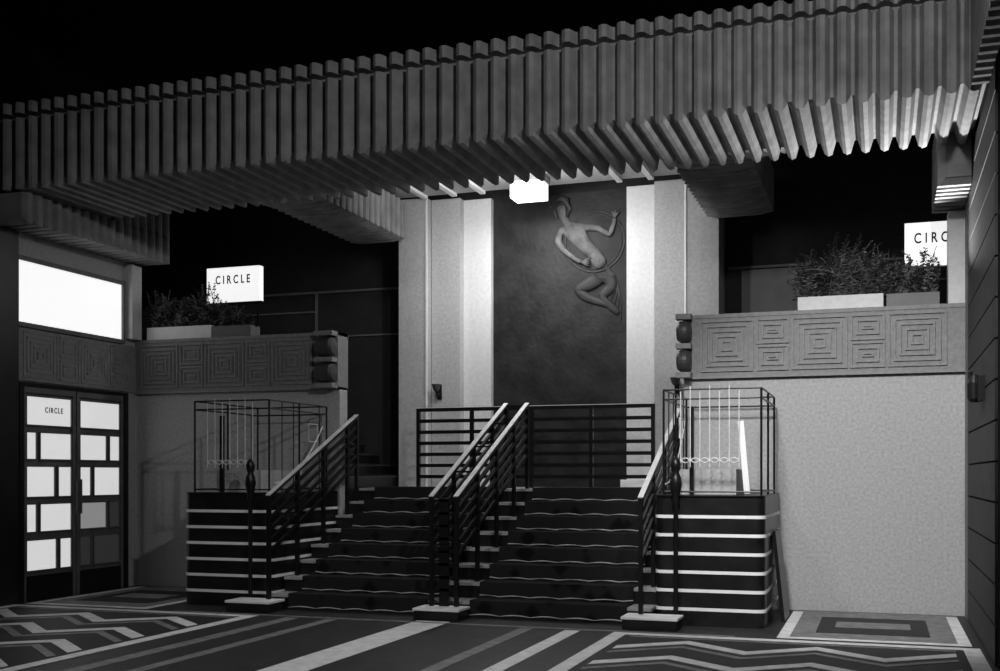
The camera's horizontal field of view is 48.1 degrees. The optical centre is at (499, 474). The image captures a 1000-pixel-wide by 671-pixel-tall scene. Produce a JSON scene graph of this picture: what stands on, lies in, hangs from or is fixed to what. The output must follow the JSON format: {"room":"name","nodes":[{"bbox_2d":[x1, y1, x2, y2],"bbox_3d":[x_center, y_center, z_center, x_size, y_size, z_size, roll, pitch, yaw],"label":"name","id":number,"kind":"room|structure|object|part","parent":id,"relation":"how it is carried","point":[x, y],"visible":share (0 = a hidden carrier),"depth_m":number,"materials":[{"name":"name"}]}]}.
{"room":"cinema lobby","nodes":[
{"label":"cinema lobby","id":0,"kind":"room"},
{"bbox_2d":[0,28,136,585],"bbox_3d":[-7.126,-1.700,7.180,0.200,6.200,15.000,0,0,19],"label":"wall","id":1,"kind":"structure","parent":0,"point":[27,71],"depth_m":12.89,"materials":[{"name":"paint"}]},
{"bbox_2d":[0,227,18,605],"bbox_3d":[-5.364,-0.615,11.861,0.120,4.030,0.600,0,0,19],"label":"pilaster","id":2,"kind":"object","parent":1,"relation":"attached to","point":[9,239],"visible":1,"depth_m":11.98,"materials":[{"name":"black paint"}]},
{"bbox_2d":[24,386,77,602],"bbox_3d":[-5.093,0.210,12.672,0.110,2.380,0.850,0,0,19],"label":"door","id":3,"kind":"structure","parent":1,"relation":"in","point":[50,481],"depth_m":12.67,"materials":[{"name":"glass"}]},
{"bbox_2d":[45,407,62,413],"bbox_3d":[-5.076,-0.734,12.752,0.004,0.063,0.287,0,0,19],"label":"lettering","id":4,"kind":"object","parent":3,"relation":"attached to","point":[46,407],"visible":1,"depth_m":12.73},
{"bbox_2d":[19,254,124,343],"bbox_3d":[-4.987,-2.020,13.075,0.050,0.780,1.860,0,0,19],"label":"window","id":5,"kind":"structure","parent":1,"relation":"in","point":[56,298],"depth_m":13.03,"materials":[{"name":"white glass"}]},
{"bbox_2d":[19,381,128,603],"bbox_3d":[-4.967,0.190,13.089,0.080,2.420,1.860,0,0,19],"label":"door frame","id":6,"kind":"structure","parent":1,"relation":"attached to","point":[21,384],"depth_m":12.70,"materials":[{"name":"metal"}]},
{"bbox_2d":[19,327,135,392],"bbox_3d":[-4.948,-1.330,13.214,0.035,0.580,2.030,0,0,19],"label":"decorative frieze panel","id":7,"kind":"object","parent":1,"relation":"attached to","point":[44,357],"depth_m":13.11,"materials":[{"name":"paint"}]},
{"bbox_2d":[0,192,169,265],"bbox_3d":[-4.771,-2.807,13.006,0.485,0.325,2.550,0,0,19],"label":"ceiling beam","id":8,"kind":"structure","parent":1,"relation":"attached to","point":[27,213],"depth_m":12.62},
{"bbox_2d":[107,211,169,238],"bbox_3d":[-4.532,-3.133,13.707,0.485,0.335,1.070,0,0,19],"label":"fluted upstand","id":9,"kind":"object","parent":8,"relation":"on","point":[159,224],"depth_m":13.74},
{"bbox_2d":[76,391,123,594],"bbox_3d":[-4.812,0.210,13.496,0.110,2.380,0.850,0,0,19],"label":"door","id":10,"kind":"structure","parent":1,"relation":"in","point":[99,417],"depth_m":13.49,"materials":[{"name":"glass"}]},
{"bbox_2d":[124,265,141,340],"bbox_3d":[-4.611,-2.160,14.072,0.120,0.920,0.190,0,0,19],"label":"pilaster","id":11,"kind":"object","parent":1,"relation":"attached to","point":[132,273],"visible":1,"depth_m":13.99,"materials":[{"name":"stone"}]},
{"bbox_2d":[0,0,985,219],"bbox_3d":[-0.582,-3.445,10.973,9.745,0.910,1.500,0,0,19],"label":"fluted beam","id":12,"kind":"object","parent":1,"relation":"attached to","point":[808,74],"visible":1,"depth_m":10.20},
{"bbox_2d":[137,389,346,586],"bbox_3d":[-3.229,0.190,13.881,2.860,2.420,0.200,0,0,19],"label":"wall","id":13,"kind":"structure","parent":0,"point":[165,422],"depth_m":14.00,"materials":[{"name":"paint"}]},
{"bbox_2d":[134,330,347,394],"bbox_3d":[-3.264,-1.360,13.779,2.860,0.680,0.465,0,0,19],"label":"parapet","id":14,"kind":"object","parent":13,"relation":"on","point":[318,360],"visible":1,"depth_m":13.68,"materials":[{"name":"paint"}]},
{"bbox_2d":[142,282,227,339],"bbox_3d":[-4.007,-2.059,14.132,1.159,0.716,0.386,0,0,20],"label":"planter box","id":15,"kind":"object","parent":14,"relation":"on","point":[167,322],"visible":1,"depth_m":14.06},
{"bbox_2d":[212,301,259,336],"bbox_3d":[-3.309,-1.935,13.895,0.693,0.469,0.239,0,0,19],"label":"planter box","id":16,"kind":"object","parent":14,"relation":"on","point":[231,322],"visible":0.99,"depth_m":13.83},
{"bbox_2d":[260,189,404,243],"bbox_3d":[-2.348,-3.418,13.746,1.176,0.545,3.348,0,0,19],"label":"ceiling beam","id":17,"kind":"structure","parent":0,"point":[373,218],"depth_m":14.12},
{"bbox_2d":[0,0,812,89],"bbox_3d":[-1.885,-4.875,6.874,16.400,0.150,17.800,0,0,19],"label":"ceiling","id":18,"kind":"structure","parent":0,"point":[129,44],"depth_m":11.94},
{"bbox_2d":[18,585,999,670],"bbox_3d":[-2.431,1.450,5.581,10.200,0.100,15.000,0,0,19],"label":"floor","id":19,"kind":"structure","parent":0,"point":[422,650],"depth_m":9.36,"materials":[{"name":"carpet"}]},
{"bbox_2d":[245,459,255,597],"bbox_3d":[-2.633,0.614,11.814,0.120,1.570,0.120,0,0,19],"label":"newel standard","id":20,"kind":"object","parent":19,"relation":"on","point":[250,481],"visible":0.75,"depth_m":11.79,"materials":[{"name":"black metal"}]},
{"bbox_2d":[225,597,284,612],"bbox_3d":[-2.530,1.343,11.559,0.520,0.115,0.315,0,0,19],"label":"plinth","id":21,"kind":"object","parent":19,"relation":"on","point":[241,604],"depth_m":11.45,"materials":[{"name":"white stone"}]},
{"bbox_2d":[186,398,337,605],"bbox_3d":[-2.681,0.285,12.699,1.092,2.230,1.545,0,0,19],"label":"display case","id":22,"kind":"object","parent":19,"relation":"on","point":[217,522],"visible":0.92,"depth_m":12.06,"materials":[{"name":"black stone"}]},
{"bbox_2d":[412,605,469,621],"bbox_3d":[-0.570,1.343,10.892,0.480,0.115,0.315,0,0,19],"label":"plinth","id":23,"kind":"object","parent":19,"relation":"on","point":[423,612],"visible":1,"depth_m":10.77,"materials":[{"name":"black stone"}]},
{"bbox_2d":[271,486,670,623],"bbox_3d":[0.162,0.773,13.042,4.040,1.254,4.184,0,0,19],"label":"staircase","id":24,"kind":"structure","parent":19,"relation":"on","point":[567,554],"depth_m":11.84,"materials":[{"name":"black carpet"}]},
{"bbox_2d":[265,414,358,598],"bbox_3d":[-2.063,0.275,12.557,0.050,2.015,2.096,0,0,19],"label":"balustrade","id":25,"kind":"object","parent":24,"relation":"on","point":[345,427],"visible":1,"depth_m":12.48,"materials":[{"name":"metal"}]},
{"bbox_2d":[399,198,492,486],"bbox_3d":[-0.683,-1.788,15.246,1.280,3.885,0.555,0,0,19],"label":"pillar","id":26,"kind":"structure","parent":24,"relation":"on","point":[446,250],"depth_m":15.15,"materials":[{"name":"paint"}]},
{"bbox_2d":[432,384,441,399],"bbox_3d":[-0.845,-1.120,15.080,0.130,0.200,0.193,0,0,19],"label":"lamp","id":27,"kind":"object","parent":26,"relation":"attached to","point":[437,388],"visible":1,"depth_m":15.05,"materials":[{"name":"metal"}]},
{"bbox_2d":[429,403,528,606],"bbox_3d":[-0.177,0.218,12.047,0.310,2.130,2.346,0,0,19],"label":"balustrade","id":28,"kind":"object","parent":24,"relation":"on","point":[492,452],"visible":1,"depth_m":11.53,"materials":[{"name":"metal"}]},
{"bbox_2d":[416,403,654,487],"bbox_3d":[0.388,-0.345,13.706,3.044,1.009,0.044,0,0,19],"label":"landing railing","id":29,"kind":"object","parent":24,"relation":"on","point":[591,407],"visible":0.81,"depth_m":13.62,"materials":[{"name":"metal"}]},
{"bbox_2d":[638,408,679,613],"bbox_3d":[1.629,0.275,11.300,0.050,2.015,2.096,0,0,19],"label":"balustrade","id":30,"kind":"object","parent":24,"relation":"on","point":[650,486],"visible":0.63,"depth_m":10.84,"materials":[{"name":"metal"}]},
{"bbox_2d":[620,179,723,486],"bbox_3d":[2.176,-1.788,14.273,1.280,3.885,0.555,0,0,19],"label":"pillar","id":31,"kind":"structure","parent":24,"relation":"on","point":[675,252],"depth_m":14.21,"materials":[{"name":"paint"}]},
{"bbox_2d":[670,377,679,393],"bbox_3d":[2.203,-1.120,14.043,0.130,0.200,0.193,0,0,19],"label":"lamp","id":32,"kind":"object","parent":31,"relation":"attached to","point":[674,381],"visible":0.84,"depth_m":13.99,"materials":[{"name":"metal"}]},
{"bbox_2d":[0,586,991,670],"bbox_3d":[-1.514,1.395,8.121,9.600,0.008,9.400,0,0,19],"label":"carpet","id":33,"kind":"object","parent":19,"relation":"on","point":[30,635],"visible":0.96,"depth_m":9.29,"materials":[{"name":"grey carpet"}]},
{"bbox_2d":[621,613,682,631],"bbox_3d":[1.389,1.343,10.225,0.520,0.115,0.315,0,0,19],"label":"plinth","id":34,"kind":"object","parent":19,"relation":"on","point":[631,621],"depth_m":10.10,"materials":[{"name":"white stone"}]},
{"bbox_2d":[669,457,681,614],"bbox_3d":[1.627,0.614,10.364,0.120,1.570,0.120,0,0,19],"label":"newel standard","id":35,"kind":"object","parent":19,"relation":"on","point":[675,483],"visible":0.8,"depth_m":10.34,"materials":[{"name":"black metal"}]},
{"bbox_2d":[656,385,779,628],"bbox_3d":[2.171,0.285,11.047,1.022,2.230,1.545,0,0,19],"label":"display case","id":36,"kind":"object","parent":19,"relation":"on","point":[727,578],"visible":0.96,"depth_m":10.37,"materials":[{"name":"black stone"}]},
{"bbox_2d":[772,529,789,621],"bbox_3d":[2.742,0.970,10.924,0.120,0.860,0.550,0,0,19],"label":"leaning board","id":37,"kind":"object","parent":19,"relation":"on","point":[777,542],"visible":1,"depth_m":10.73,"materials":[{"name":"wood"}]},
{"bbox_2d":[138,133,964,486],"bbox_3d":[0.918,-1.700,15.110,16.400,6.200,0.200,0,0,19],"label":"wall","id":38,"kind":"structure","parent":0,"point":[873,193],"depth_m":15.87,"materials":[{"name":"black paint"}]},
{"bbox_2d":[154,257,946,336],"bbox_3d":[0.833,-1.775,15.013,12.900,1.750,0.040,0,0,19],"label":"trim","id":39,"kind":"structure","parent":38,"relation":"attached to","point":[763,290],"depth_m":14.15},
{"bbox_2d":[493,189,626,486],"bbox_3d":[0.802,-1.788,14.922,1.850,3.885,0.212,0,0,19],"label":"wall panel","id":40,"kind":"object","parent":38,"relation":"attached to","point":[560,262],"visible":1,"depth_m":14.85,"materials":[{"name":"grey paint"}]},
{"bbox_3d":[1.257,-2.370,14.711,0.700,0.618,0.104,0,0,19],"label":"leg","id":41,"kind":"part","parent":40,"relation":"part of","materials":[{"name":"grey stone"}]},
{"bbox_2d":[385,157,770,198],"bbox_3d":[0.170,-3.760,13.067,5.560,0.120,2.950,0,0,19],"label":"ceiling","id":42,"kind":"structure","parent":0,"point":[662,170],"depth_m":14.22,"materials":[{"name":"paint"}]},
{"bbox_2d":[510,173,549,202],"bbox_3d":[0.364,-3.590,13.978,0.440,0.300,0.340,0,0,19],"label":"lantern","id":43,"kind":"object","parent":42,"relation":"attached to","point":[535,190],"visible":0.68,"depth_m":13.86,"materials":[{"name":"white glass"}]},
{"bbox_2d":[675,147,785,217],"bbox_3d":[2.580,-3.418,12.068,1.176,0.545,3.348,0,0,19],"label":"ceiling beam","id":44,"kind":"structure","parent":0,"point":[732,189],"depth_m":12.39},
{"bbox_2d":[684,372,964,615],"bbox_3d":[3.419,0.190,11.618,2.985,2.420,0.200,0,0,19],"label":"wall","id":45,"kind":"structure","parent":0,"point":[870,469],"depth_m":11.42,"materials":[{"name":"paint"}]},
{"bbox_2d":[675,303,964,379],"bbox_3d":[3.261,-1.360,11.558,2.845,0.680,0.465,0,0,19],"label":"parapet","id":46,"kind":"object","parent":45,"relation":"on","point":[928,338],"visible":0.99,"depth_m":11.49,"materials":[{"name":"paint"}]},
{"bbox_2d":[785,231,892,309],"bbox_3d":[3.495,-2.117,11.572,1.072,0.832,0.478,0,0,14],"label":"planter box","id":47,"kind":"object","parent":46,"relation":"on","point":[851,286],"visible":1,"depth_m":11.52,"materials":[{"name":"stone"}]},
{"bbox_2d":[874,246,940,305],"bbox_3d":[4.145,-2.009,11.379,0.643,0.616,0.373,0,0,31],"label":"planter box","id":48,"kind":"object","parent":46,"relation":"on","point":[915,286],"visible":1,"depth_m":11.29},
{"bbox_2d":[947,210,964,303],"bbox_3d":[4.564,-2.163,11.212,0.155,0.915,0.230,0,0,19],"label":"pilaster","id":49,"kind":"object","parent":46,"relation":"on","point":[955,219],"visible":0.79,"depth_m":11.10,"materials":[{"name":"stone"}]},
{"bbox_2d":[932,130,971,213],"bbox_3d":[4.331,-2.973,10.769,0.290,0.655,1.220,0,0,19],"label":"capital","id":50,"kind":"object","parent":49,"relation":"on","point":[951,162],"depth_m":10.26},
{"bbox_2d":[965,45,999,669],"bbox_3d":[2.288,-1.700,3.975,0.200,6.200,15.000,0,0,19],"label":"wall","id":51,"kind":"structure","parent":0,"point":[982,203],"depth_m":9.09,"materials":[{"name":"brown wood"}]},
{"bbox_2d":[967,372,984,402],"bbox_3d":[3.865,-0.715,9.111,0.125,0.250,0.240,0,0,19],"label":"fitting","id":52,"kind":"object","parent":51,"relation":"attached to","point":[975,383],"visible":1,"depth_m":9.06,"materials":[{"name":"metal"}]},
{"bbox_2d":[971,0,999,84],"bbox_3d":[3.247,-3.455,7.303,0.130,0.890,2.920,0,0,19],"label":"frieze","id":53,"kind":"object","parent":51,"relation":"attached to","point":[985,14],"depth_m":8.00},
{"bbox_3d":[-5.122,-0.825,15.846,4.090,0.150,2.300,0,0,19],"label":"floor","id":54,"kind":"structure","parent":0,"visible":0},
{"bbox_2d":[207,265,264,325],"bbox_3d":[-3.438,-1.806,14.540,0.800,1.792,0.126,0,0,19],"label":"illuminated sign","id":55,"kind":"object","parent":54,"relation":"on","point":[234,284],"visible":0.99,"depth_m":14.47,"materials":[{"name":"plastic"}]},
{"bbox_2d":[350,443,409,500],"bbox_3d":[-2.393,0.244,14.917,1.656,2.312,2.200,0,0,19],"label":"staircase","id":56,"kind":"structure","parent":54,"relation":"attached to","point":[372,474],"depth_m":15.02,"materials":[{"name":"grey carpet"}]},
{"bbox_3d":[6.106,-0.825,12.024,4.190,0.150,2.300,0,0,19],"label":"floor","id":57,"kind":"structure","parent":0,"visible":0},
{"bbox_2d":[904,220,946,268],"bbox_3d":[4.630,-1.791,11.794,0.715,1.762,0.126,0,0,19],"label":"illuminated sign","id":58,"kind":"object","parent":57,"relation":"on","point":[927,234],"visible":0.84,"depth_m":11.78,"materials":[{"name":"plastic"}]}
]}

